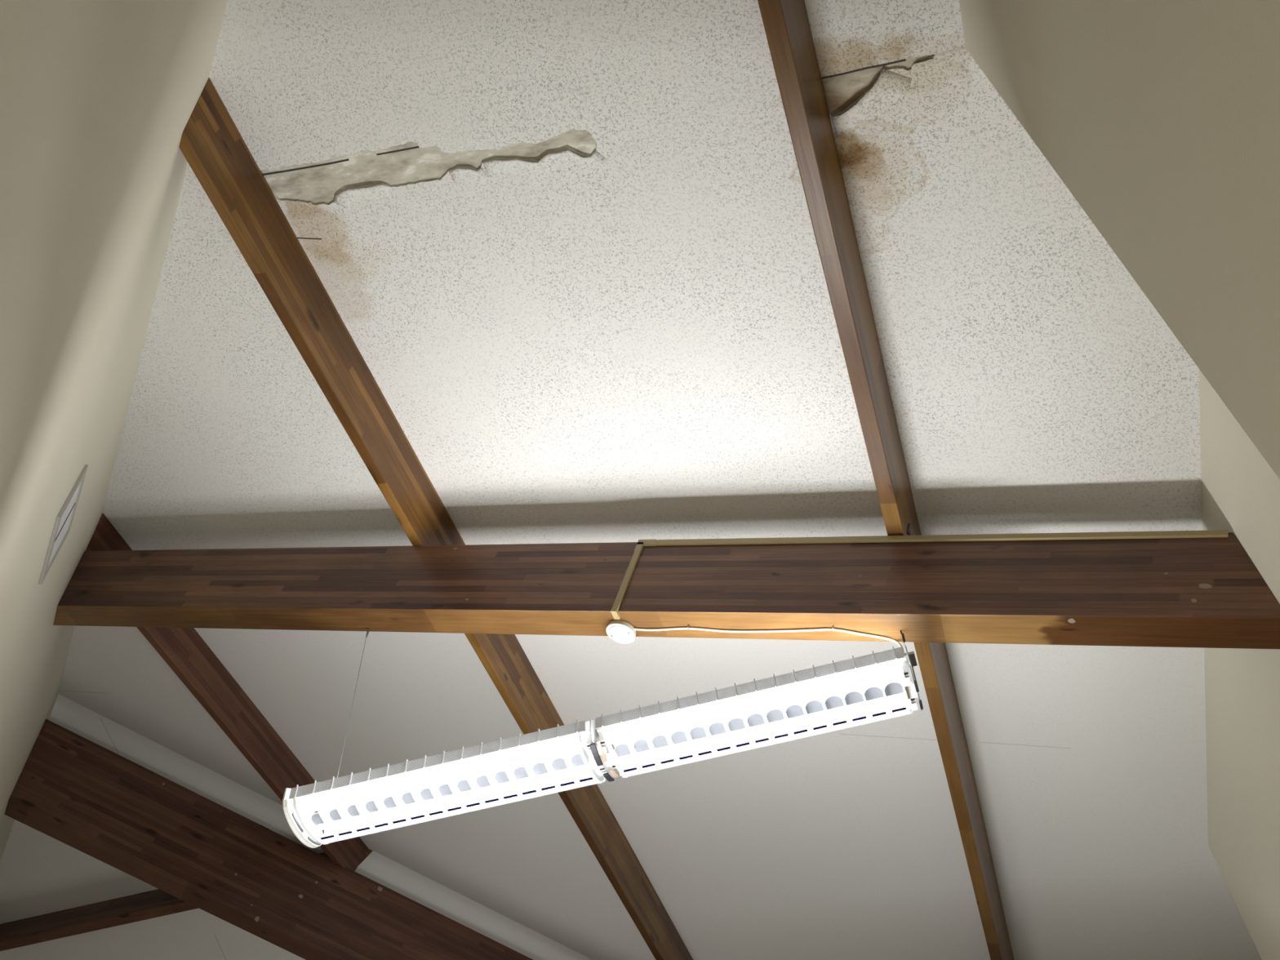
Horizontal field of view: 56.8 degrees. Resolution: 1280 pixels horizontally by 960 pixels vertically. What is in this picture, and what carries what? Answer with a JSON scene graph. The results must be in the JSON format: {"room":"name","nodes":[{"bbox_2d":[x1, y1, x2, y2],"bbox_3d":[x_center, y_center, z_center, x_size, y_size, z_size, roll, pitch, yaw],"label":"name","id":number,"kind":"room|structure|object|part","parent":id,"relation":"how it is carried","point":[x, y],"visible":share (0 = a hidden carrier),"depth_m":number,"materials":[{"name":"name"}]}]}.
{"room":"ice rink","nodes":[
{"label":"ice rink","id":0,"kind":"room"},
{"bbox_2d":[0,0,227,862],"bbox_3d":[-3.921,3.430,5.435,0.120,7.459,14.100,21,-55,-18],"label":"wall","id":1,"kind":"structure","parent":0,"point":[98,98],"depth_m":3.63,"materials":[{"name":"beige paint"}]},
{"bbox_2d":[39,464,88,584],"bbox_3d":[-2.540,0.195,5.216,0.012,0.358,0.429,21,-55,-18],"label":"wall panel","id":2,"kind":"object","parent":1,"relation":"attached to","point":[64,518],"visible":1,"depth_m":5.20,"materials":[{"name":"white"}]},
{"bbox_3d":[-2.584,0.259,5.265,0.006,0.288,0.174,21,-55,-18],"label":"pane","id":3,"kind":"part","parent":2,"relation":"part of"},
{"bbox_3d":[-2.501,0.129,5.165,0.006,0.288,0.174,21,-55,-18],"label":"pane","id":4,"kind":"part","parent":2,"relation":"part of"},
{"bbox_2d":[4,719,533,959],"bbox_3d":[0.048,4.335,8.727,9.573,3.010,0.190,21,-55,-18],"label":"beam","id":5,"kind":"structure","parent":1,"relation":"attached to","point":[70,788],"depth_m":8.25,"materials":[{"name":"brown wood"}]},
{"bbox_2d":[0,848,372,951],"bbox_3d":[-3.709,3.246,9.084,3.494,0.279,0.183,-15,-52,9],"label":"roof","id":6,"kind":"structure","parent":5,"relation":"attached to","point":[157,903],"depth_m":9.11,"materials":[{"name":"brown wood"}]},
{"bbox_2d":[85,513,368,871],"bbox_3d":[-2.629,1.578,7.795,0.123,0.287,3.505,-15,-52,9],"label":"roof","id":7,"kind":"structure","parent":5,"relation":"attached to","point":[184,650],"depth_m":7.68,"materials":[{"name":"brown wood"}]},
{"bbox_2d":[179,78,693,959],"bbox_3d":[-0.530,1.481,6.842,0.140,0.276,7.923,-15,-52,9],"label":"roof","id":8,"kind":"structure","parent":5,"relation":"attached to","point":[211,144],"depth_m":5.35,"materials":[{"name":"brown wood"}]},
{"bbox_2d":[53,532,1279,648],"bbox_3d":[-0.529,0.491,5.371,5.610,2.358,0.163,-15,-52,9],"label":"roof beam","id":9,"kind":"structure","parent":1,"relation":"attached to","point":[1204,593],"depth_m":4.88,"materials":[{"name":"brown wood"}]},
{"bbox_2d":[282,627,923,848],"bbox_3d":[-0.179,0.749,4.944,2.516,1.140,0.316,-15,-52,9],"label":"pendant lamp","id":10,"kind":"object","parent":9,"relation":"hanging from","point":[307,825],"visible":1,"depth_m":4.54,"materials":[{"name":"white metal"}]},
{"bbox_3d":[-1.314,1.362,4.750,0.004,0.119,0.310,-15,-52,9],"label":"louvre blade","id":11,"kind":"part","parent":10,"relation":"part of","materials":[{"name":"white metal"}]},
{"bbox_3d":[-1.278,1.352,4.731,0.072,0.004,0.070,-15,-52,9],"label":"plate","id":12,"kind":"part","parent":10,"relation":"part of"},
{"bbox_3d":[-1.239,1.342,4.737,0.004,0.119,0.310,-15,-52,9],"label":"louvre blade","id":13,"kind":"part","parent":10,"relation":"part of","materials":[{"name":"white metal"}]},
{"bbox_3d":[-1.204,1.332,4.718,0.072,0.004,0.070,-15,-52,9],"label":"plate","id":14,"kind":"part","parent":10,"relation":"part of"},
{"bbox_3d":[-1.164,1.322,4.724,0.004,0.119,0.310,-15,-52,9],"label":"louvre blade","id":15,"kind":"part","parent":10,"relation":"part of","materials":[{"name":"white metal"}]},
{"bbox_3d":[-1.129,1.312,4.705,0.072,0.004,0.070,-15,-52,9],"label":"plate","id":16,"kind":"part","parent":10,"relation":"part of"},
{"bbox_3d":[-1.089,1.302,4.712,0.004,0.119,0.310,-15,-52,9],"label":"louvre blade","id":17,"kind":"part","parent":10,"relation":"part of","materials":[{"name":"white metal"}]},
{"bbox_3d":[-1.054,1.292,4.693,0.072,0.004,0.070,-15,-52,9],"label":"plate","id":18,"kind":"part","parent":10,"relation":"part of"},
{"bbox_3d":[-1.014,1.282,4.699,0.004,0.119,0.310,-15,-52,9],"label":"louvre blade","id":19,"kind":"part","parent":10,"relation":"part of","materials":[{"name":"white metal"}]},
{"bbox_3d":[-0.979,1.272,4.680,0.072,0.004,0.070,-15,-52,9],"label":"plate","id":20,"kind":"part","parent":10,"relation":"part of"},
{"bbox_3d":[-0.940,1.263,4.686,0.004,0.119,0.310,-15,-52,9],"label":"louvre blade","id":21,"kind":"part","parent":10,"relation":"part of","materials":[{"name":"white metal"}]},
{"bbox_3d":[-0.904,1.252,4.667,0.072,0.004,0.070,-15,-52,9],"label":"plate","id":22,"kind":"part","parent":10,"relation":"part of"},
{"bbox_3d":[-0.865,1.243,4.673,0.004,0.119,0.310,-15,-52,9],"label":"louvre blade","id":23,"kind":"part","parent":10,"relation":"part of","materials":[{"name":"white metal"}]},
{"bbox_3d":[-0.830,1.233,4.654,0.072,0.004,0.070,-15,-52,9],"label":"plate","id":24,"kind":"part","parent":10,"relation":"part of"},
{"bbox_3d":[-0.790,1.223,4.660,0.004,0.119,0.310,-15,-52,9],"label":"louvre blade","id":25,"kind":"part","parent":10,"relation":"part of","materials":[{"name":"white metal"}]},
{"bbox_3d":[-0.755,1.213,4.641,0.072,0.004,0.070,-15,-52,9],"label":"plate","id":26,"kind":"part","parent":10,"relation":"part of","materials":[{"name":"white metal"}]},
{"bbox_3d":[-0.715,1.203,4.647,0.004,0.119,0.310,-15,-52,9],"label":"louvre blade","id":27,"kind":"part","parent":10,"relation":"part of","materials":[{"name":"white metal"}]},
{"bbox_3d":[-0.680,1.193,4.629,0.072,0.004,0.070,-15,-52,9],"label":"plate","id":28,"kind":"part","parent":10,"relation":"part of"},
{"bbox_3d":[-0.640,1.183,4.635,0.004,0.119,0.310,-15,-52,9],"label":"louvre blade","id":29,"kind":"part","parent":10,"relation":"part of","materials":[{"name":"white metal"}]},
{"bbox_3d":[-0.605,1.173,4.616,0.072,0.004,0.070,-15,-52,9],"label":"plate","id":30,"kind":"part","parent":10,"relation":"part of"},
{"bbox_3d":[-0.565,1.164,4.622,0.004,0.119,0.310,-15,-52,9],"label":"louvre blade","id":31,"kind":"part","parent":10,"relation":"part of","materials":[{"name":"white metal"}]},
{"bbox_3d":[-0.530,1.153,4.603,0.072,0.004,0.070,-15,-52,9],"label":"plate","id":32,"kind":"part","parent":10,"relation":"part of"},
{"bbox_3d":[-0.491,1.144,4.609,0.004,0.119,0.310,-15,-52,9],"label":"louvre blade","id":33,"kind":"part","parent":10,"relation":"part of","materials":[{"name":"white metal"}]},
{"bbox_3d":[-0.455,1.134,4.590,0.072,0.004,0.070,-15,-52,9],"label":"plate","id":34,"kind":"part","parent":10,"relation":"part of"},
{"bbox_3d":[-0.416,1.124,4.596,0.004,0.119,0.310,-15,-52,9],"label":"louvre blade","id":35,"kind":"part","parent":10,"relation":"part of","materials":[{"name":"white metal"}]},
{"bbox_3d":[-0.381,1.114,4.577,0.072,0.004,0.070,-15,-52,9],"label":"plate","id":36,"kind":"part","parent":10,"relation":"part of","materials":[{"name":"white plastic"}]},
{"bbox_3d":[-0.341,1.104,4.583,0.004,0.119,0.310,-15,-52,9],"label":"louvre blade","id":37,"kind":"part","parent":10,"relation":"part of","materials":[{"name":"white metal"}]},
{"bbox_3d":[-0.306,1.094,4.565,0.072,0.004,0.070,-15,-52,9],"label":"plate","id":38,"kind":"part","parent":10,"relation":"part of","materials":[{"name":"white plastic"}]},
{"bbox_3d":[-0.266,1.084,4.571,0.004,0.119,0.310,-15,-52,9],"label":"louvre blade","id":39,"kind":"part","parent":10,"relation":"part of","materials":[{"name":"white metal"}]},
{"bbox_3d":[-0.231,1.074,4.552,0.072,0.004,0.070,-15,-52,9],"label":"plate","id":40,"kind":"part","parent":10,"relation":"part of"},
{"bbox_3d":[-0.191,1.065,4.558,0.004,0.119,0.310,-15,-52,9],"label":"louvre blade","id":41,"kind":"part","parent":10,"relation":"part of","materials":[{"name":"white metal"}]},
{"bbox_2d":[588,756,603,769],"bbox_3d":[-0.167,1.083,4.536,0.046,0.008,0.066,-15,-52,9],"label":"socket","id":42,"kind":"object","parent":10,"relation":"on","point":[592,762],"depth_m":4.53,"materials":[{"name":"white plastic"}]},
{"bbox_3d":[-0.143,1.044,4.566,0.003,0.140,0.304,-15,-52,9],"label":"joint plate","id":43,"kind":"part","parent":10,"relation":"part of","materials":[{"name":"grey metal"}]},
{"bbox_2d":[600,753,614,766],"bbox_3d":[-0.116,1.070,4.527,0.046,0.008,0.066,-15,-52,9],"label":"socket","id":44,"kind":"object","parent":10,"relation":"on","point":[606,759],"depth_m":4.52,"materials":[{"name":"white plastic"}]},
{"bbox_3d":[-0.096,1.039,4.542,0.004,0.119,0.310,-15,-52,9],"label":"louvre blade","id":45,"kind":"part","parent":10,"relation":"part of","materials":[{"name":"white metal"}]},
{"bbox_3d":[-0.062,1.030,4.523,0.068,0.004,0.070,-15,-52,9],"label":"plate","id":46,"kind":"part","parent":10,"relation":"part of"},
{"bbox_3d":[-0.025,1.020,4.529,0.004,0.119,0.310,-15,-52,9],"label":"louvre blade","id":47,"kind":"part","parent":10,"relation":"part of","materials":[{"name":"white metal"}]},
{"bbox_3d":[0.009,1.011,4.511,0.068,0.004,0.070,-15,-52,9],"label":"plate","id":48,"kind":"part","parent":10,"relation":"part of","materials":[{"name":"white plastic"}]},
{"bbox_3d":[0.046,1.002,4.517,0.004,0.119,0.310,-15,-52,9],"label":"louvre blade","id":49,"kind":"part","parent":10,"relation":"part of","materials":[{"name":"white metal"}]},
{"bbox_3d":[0.080,0.992,4.499,0.068,0.004,0.070,-15,-52,9],"label":"plate","id":50,"kind":"part","parent":10,"relation":"part of","materials":[{"name":"white plastic"}]},
{"bbox_3d":[0.117,0.983,4.505,0.004,0.119,0.310,-15,-52,9],"label":"louvre blade","id":51,"kind":"part","parent":10,"relation":"part of","materials":[{"name":"white metal"}]},
{"bbox_3d":[0.151,0.973,4.487,0.068,0.004,0.070,-15,-52,9],"label":"plate","id":52,"kind":"part","parent":10,"relation":"part of","materials":[{"name":"white plastic"}]},
{"bbox_3d":[0.188,0.964,4.493,0.004,0.119,0.310,-15,-52,9],"label":"louvre blade","id":53,"kind":"part","parent":10,"relation":"part of","materials":[{"name":"white metal"}]},
{"bbox_3d":[0.222,0.955,4.474,0.068,0.004,0.070,-15,-52,9],"label":"plate","id":54,"kind":"part","parent":10,"relation":"part of","materials":[{"name":"white plastic"}]},
{"bbox_3d":[0.259,0.945,4.481,0.004,0.119,0.310,-15,-52,9],"label":"louvre blade","id":55,"kind":"part","parent":10,"relation":"part of","materials":[{"name":"white metal"}]},
{"bbox_3d":[0.293,0.936,4.462,0.068,0.004,0.070,-15,-52,9],"label":"plate","id":56,"kind":"part","parent":10,"relation":"part of","materials":[{"name":"white plastic"}]},
{"bbox_3d":[0.330,0.926,4.469,0.004,0.119,0.310,-15,-52,9],"label":"louvre blade","id":57,"kind":"part","parent":10,"relation":"part of","materials":[{"name":"white metal"}]},
{"bbox_3d":[0.364,0.917,4.450,0.068,0.004,0.070,-15,-52,9],"label":"plate","id":58,"kind":"part","parent":10,"relation":"part of","materials":[{"name":"white plastic"}]},
{"bbox_3d":[0.401,0.908,4.457,0.004,0.119,0.310,-15,-52,9],"label":"louvre blade","id":59,"kind":"part","parent":10,"relation":"part of","materials":[{"name":"white metal"}]},
{"bbox_3d":[0.435,0.898,4.438,0.068,0.004,0.070,-15,-52,9],"label":"plate","id":60,"kind":"part","parent":10,"relation":"part of","materials":[{"name":"white plastic"}]},
{"bbox_3d":[0.472,0.889,4.444,0.004,0.119,0.310,-15,-52,9],"label":"louvre blade","id":61,"kind":"part","parent":10,"relation":"part of","materials":[{"name":"white metal"}]},
{"bbox_3d":[0.506,0.879,4.426,0.068,0.004,0.070,-15,-52,9],"label":"plate","id":62,"kind":"part","parent":10,"relation":"part of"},
{"bbox_3d":[0.543,0.870,4.432,0.004,0.119,0.310,-15,-52,9],"label":"louvre blade","id":63,"kind":"part","parent":10,"relation":"part of","materials":[{"name":"white metal"}]},
{"bbox_3d":[0.577,0.861,4.414,0.068,0.004,0.070,-15,-52,9],"label":"plate","id":64,"kind":"part","parent":10,"relation":"part of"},
{"bbox_3d":[0.614,0.851,4.420,0.004,0.119,0.310,-15,-52,9],"label":"louvre blade","id":65,"kind":"part","parent":10,"relation":"part of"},
{"bbox_3d":[0.648,0.842,4.402,0.068,0.004,0.070,-15,-52,9],"label":"plate","id":66,"kind":"part","parent":10,"relation":"part of","materials":[{"name":"white metal"}]},
{"bbox_3d":[0.685,0.833,4.408,0.004,0.119,0.310,-15,-52,9],"label":"louvre blade","id":67,"kind":"part","parent":10,"relation":"part of","materials":[{"name":"white metal"}]},
{"bbox_3d":[0.719,0.823,4.389,0.068,0.004,0.070,-15,-52,9],"label":"plate","id":68,"kind":"part","parent":10,"relation":"part of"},
{"bbox_3d":[0.756,0.814,4.396,0.004,0.119,0.310,-15,-52,9],"label":"louvre blade","id":69,"kind":"part","parent":10,"relation":"part of","materials":[{"name":"white metal"}]},
{"bbox_3d":[0.790,0.804,4.377,0.068,0.004,0.070,-15,-52,9],"label":"plate","id":70,"kind":"part","parent":10,"relation":"part of","materials":[{"name":"white metal"}]},
{"bbox_3d":[0.828,0.795,4.383,0.004,0.119,0.310,-15,-52,9],"label":"louvre blade","id":71,"kind":"part","parent":10,"relation":"part of","materials":[{"name":"white metal"}]},
{"bbox_3d":[0.861,0.785,4.365,0.068,0.004,0.070,-15,-52,9],"label":"plate","id":72,"kind":"part","parent":10,"relation":"part of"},
{"bbox_3d":[0.898,0.776,4.371,0.004,0.119,0.310,-15,-52,9],"label":"louvre blade","id":73,"kind":"part","parent":10,"relation":"part of","materials":[{"name":"white metal"}]},
{"bbox_3d":[0.932,0.766,4.353,0.068,0.004,0.070,-15,-52,9],"label":"plate","id":74,"kind":"part","parent":10,"relation":"part of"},
{"bbox_3d":[0.970,0.757,4.359,0.004,0.119,0.310,-15,-52,9],"label":"louvre blade","id":75,"kind":"part","parent":10,"relation":"part of","materials":[{"name":"white metal"}]},
{"bbox_2d":[904,684,917,699],"bbox_3d":[0.993,0.776,4.338,0.036,0.008,0.066,-15,-52,9],"label":"socket","id":76,"kind":"object","parent":10,"relation":"on","point":[910,690],"depth_m":4.33,"materials":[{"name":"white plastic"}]},
{"bbox_2d":[605,619,635,644],"bbox_3d":[-0.080,0.644,5.017,0.128,0.064,0.131,-15,-52,9],"label":"junction box","id":77,"kind":"object","parent":9,"relation":"attached to","point":[620,631],"visible":1,"depth_m":5.00,"materials":[{"name":"beige plastic"}]},
{"bbox_2d":[633,624,904,653],"bbox_3d":[0.482,0.640,4.711,1.062,0.494,0.077,-13,-52,8],"label":"power cable","id":78,"kind":"object","parent":77,"relation":"hanging from","point":[688,628],"visible":0.94,"depth_m":4.73,"materials":[{"name":"white plastic"}]},
{"bbox_2d":[757,0,1013,959],"bbox_3d":[1.304,0.730,5.353,0.156,0.285,14.112,-15,-52,9],"label":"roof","id":79,"kind":"structure","parent":9,"relation":"on","point":[786,24],"depth_m":4.31,"materials":[{"name":"brown wood"}]},
{"bbox_2d":[610,529,1228,619],"bbox_3d":[1.002,0.265,4.774,2.345,0.785,0.051,-15,-52,9],"label":"cable trunking","id":80,"kind":"object","parent":9,"relation":"attached to","point":[641,544],"visible":1,"depth_m":4.74,"materials":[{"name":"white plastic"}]},
{"bbox_2d":[0,0,1260,959],"bbox_3d":[-3.159,1.867,7.287,13.053,2.728,15.956,-15,-52,9],"label":"ceiling","id":81,"kind":"structure","parent":0,"point":[570,248],"depth_m":5.25,"materials":[{"name":"white paint"}]},
{"bbox_2d":[959,0,1279,959],"bbox_3d":[2.542,2.488,3.482,0.725,5.178,15.433,-17,-53,11],"label":"wall","id":82,"kind":"structure","parent":0,"point":[1161,118],"depth_m":2.32,"materials":[{"name":"beige paint"}]}
]}

